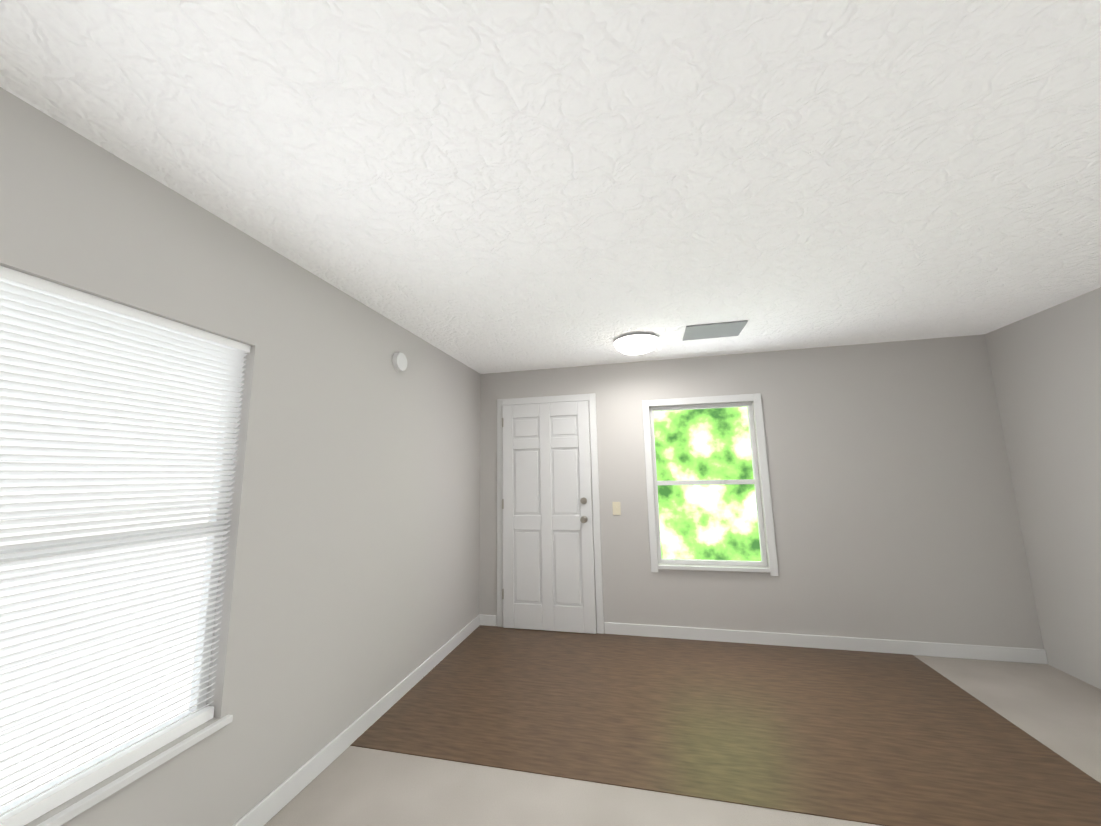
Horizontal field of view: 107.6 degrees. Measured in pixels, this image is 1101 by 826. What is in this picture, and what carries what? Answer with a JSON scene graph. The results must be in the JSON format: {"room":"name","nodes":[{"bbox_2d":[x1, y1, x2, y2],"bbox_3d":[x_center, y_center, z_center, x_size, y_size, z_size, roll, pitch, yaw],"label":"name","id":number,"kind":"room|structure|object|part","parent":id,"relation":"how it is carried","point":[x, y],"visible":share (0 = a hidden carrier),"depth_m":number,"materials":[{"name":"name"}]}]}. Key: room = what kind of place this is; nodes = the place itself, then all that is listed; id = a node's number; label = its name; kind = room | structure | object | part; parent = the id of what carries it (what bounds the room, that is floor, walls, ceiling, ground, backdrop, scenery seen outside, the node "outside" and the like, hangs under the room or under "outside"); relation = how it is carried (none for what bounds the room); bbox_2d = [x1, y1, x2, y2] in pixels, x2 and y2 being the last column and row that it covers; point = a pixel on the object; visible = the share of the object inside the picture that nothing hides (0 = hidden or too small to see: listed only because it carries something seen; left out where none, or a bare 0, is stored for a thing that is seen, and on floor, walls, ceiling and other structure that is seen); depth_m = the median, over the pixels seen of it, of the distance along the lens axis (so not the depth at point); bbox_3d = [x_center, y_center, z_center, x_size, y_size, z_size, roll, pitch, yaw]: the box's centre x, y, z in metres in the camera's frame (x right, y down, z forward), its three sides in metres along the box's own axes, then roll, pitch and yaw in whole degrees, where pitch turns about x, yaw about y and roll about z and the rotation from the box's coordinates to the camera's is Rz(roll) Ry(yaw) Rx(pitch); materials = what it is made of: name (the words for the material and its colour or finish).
{"room":"empty living room","nodes":[
{"label":"empty living room","id":0,"kind":"room"},
{"bbox_2d":[0,87,480,825],"bbox_3d":[-2.165,-0.141,-2.158,0.120,2.440,12.840,-3,-9,13],"label":"wall","id":1,"kind":"structure","parent":0,"point":[350,587],"depth_m":1.78,"materials":[{"name":"grey paint"}]},
{"bbox_2d":[0,375,235,825],"bbox_3d":[-1.374,0.366,1.135,0.132,1.446,1.010,-3,-9,13],"label":"window","id":2,"kind":"structure","parent":1,"relation":"in","point":[62,817],"depth_m":1.33,"materials":[{"name":"white"}]},
{"bbox_2d":[0,266,250,825],"bbox_3d":[-1.371,0.353,1.137,0.040,1.417,0.942,-3,-9,13],"label":"window blind","id":3,"kind":"object","parent":2,"relation":"attached to","point":[28,301],"visible":1,"depth_m":1.22,"materials":[{"name":"white plastic"}]},
{"bbox_2d":[232,614,479,825],"bbox_3d":[-1.456,1.405,0.302,0.013,0.095,7.100,-3,-9,13],"label":"baseboard","id":4,"kind":"structure","parent":1,"relation":"attached to","point":[266,809],"depth_m":2.01,"materials":[{"name":"white wood"}]},
{"bbox_2d":[392,352,406,371],"bbox_3d":[-0.998,-0.340,2.682,0.033,0.130,0.130,-3,-9,13],"label":"smoke detector","id":5,"kind":"object","parent":1,"relation":"attached to","point":[399,360],"visible":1,"depth_m":2.65,"materials":[{"name":"white plastic"}]},
{"bbox_2d":[0,0,1100,373],"bbox_3d":[0.538,-1.038,0.193,4.200,0.064,7.100,-3,-9,13],"label":"ceiling","id":6,"kind":"structure","parent":0,"point":[488,186],"depth_m":1.28,"materials":[{"name":"white paint"}]},
{"bbox_2d":[614,334,658,354],"bbox_3d":[0.660,-0.512,3.096,0.340,0.110,0.340,-3,-9,13],"label":"ceiling light","id":7,"kind":"object","parent":6,"relation":"attached to","point":[639,344],"visible":1,"depth_m":3.00,"materials":[{"name":"white glass"}]},
{"bbox_2d":[683,320,747,340],"bbox_3d":[1.183,-0.596,2.933,0.400,0.012,0.300,-3,-9,13],"label":"ceiling vent","id":8,"kind":"object","parent":6,"relation":"in","point":[714,330],"visible":1,"depth_m":2.90,"materials":[{"name":"grey plastic"}]},
{"bbox_2d":[264,655,1100,825],"bbox_3d":[0.585,1.391,-0.175,4.200,0.100,7.100,-3,-9,13],"label":"floor","id":9,"kind":"structure","parent":0,"point":[1056,710],"depth_m":1.77,"materials":[{"name":"beige carpet"}]},
{"bbox_2d":[350,625,1100,825],"bbox_3d":[0.805,1.743,2.523,3.400,0.004,1.700,-3,-9,13],"label":"floor","id":10,"kind":"structure","parent":9,"relation":"on","point":[884,739],"depth_m":2.15,"materials":[{"name":"brown wood"}]},
{"bbox_2d":[479,334,1043,648],"bbox_3d":[1.377,0.647,3.494,4.200,2.440,0.120,-3,-9,13],"label":"wall","id":11,"kind":"structure","parent":0,"point":[894,509],"depth_m":3.22,"materials":[{"name":"grey paint"}]},
{"bbox_2d":[480,614,496,625],"bbox_3d":[-0.575,1.902,3.699,0.175,0.095,0.013,-3,-9,13],"label":"baseboard","id":12,"kind":"structure","parent":11,"relation":"attached to","point":[488,620],"depth_m":3.69,"materials":[{"name":"white wood"}]},
{"bbox_2d":[502,401,596,633],"bbox_3d":[-0.046,0.904,3.664,0.844,2.022,0.110,-3,-9,13],"label":"front door","id":13,"kind":"structure","parent":11,"relation":"in","point":[548,567],"depth_m":3.67,"materials":[{"name":"white paint"}]},
{"bbox_3d":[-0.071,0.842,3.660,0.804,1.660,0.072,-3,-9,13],"label":"front door knob","id":14,"kind":"part","parent":13,"relation":"part of","materials":[{"name":"white wood"}]},
{"bbox_2d":[497,393,603,633],"bbox_3d":[-0.032,0.880,3.720,0.970,2.101,0.016,-3,-9,13],"label":"door frame","id":15,"kind":"structure","parent":11,"relation":"attached to","point":[591,398],"depth_m":3.73,"materials":[{"name":"white wood"}]},
{"bbox_2d":[612,502,620,514],"bbox_3d":[0.586,0.847,3.579,0.070,0.114,0.016,-3,-9,13],"label":"light switch","id":16,"kind":"object","parent":11,"relation":"attached to","point":[616,508],"visible":1,"depth_m":3.58,"materials":[{"name":"beige plastic"}]},
{"bbox_2d":[642,393,778,575],"bbox_3d":[1.336,0.600,3.479,0.990,1.490,0.120,-3,-9,13],"label":"window","id":17,"kind":"structure","parent":11,"relation":"in","point":[652,483],"depth_m":3.46,"materials":[{"name":"white wood"}]},
{"bbox_2d":[604,622,1047,663],"bbox_3d":[1.947,1.766,3.127,3.045,0.095,0.013,-3,-9,13],"label":"baseboard","id":18,"kind":"structure","parent":11,"relation":"attached to","point":[995,653],"depth_m":3.06,"materials":[{"name":"white wood"}]},
{"bbox_2d":[985,287,1100,688],"bbox_3d":[2.560,-0.043,-0.906,0.120,2.440,8.260,-3,-9,13],"label":"wall","id":19,"kind":"structure","parent":0,"point":[1046,368],"depth_m":2.64,"materials":[{"name":"grey paint"}]},
{"label":"outside","id":20,"kind":"structure","parent":0,"visible":0},
{"bbox_2d":[0,321,221,807],"bbox_3d":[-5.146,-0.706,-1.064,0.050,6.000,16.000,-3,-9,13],"label":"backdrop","id":21,"kind":"structure","parent":20,"point":[16,793],"depth_m":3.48,"materials":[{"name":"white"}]},
{"bbox_2d":[653,407,760,560],"bbox_3d":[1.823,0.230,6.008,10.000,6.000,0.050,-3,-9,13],"label":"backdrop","id":22,"kind":"structure","parent":20,"point":[710,522],"depth_m":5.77,"materials":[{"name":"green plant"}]}
]}

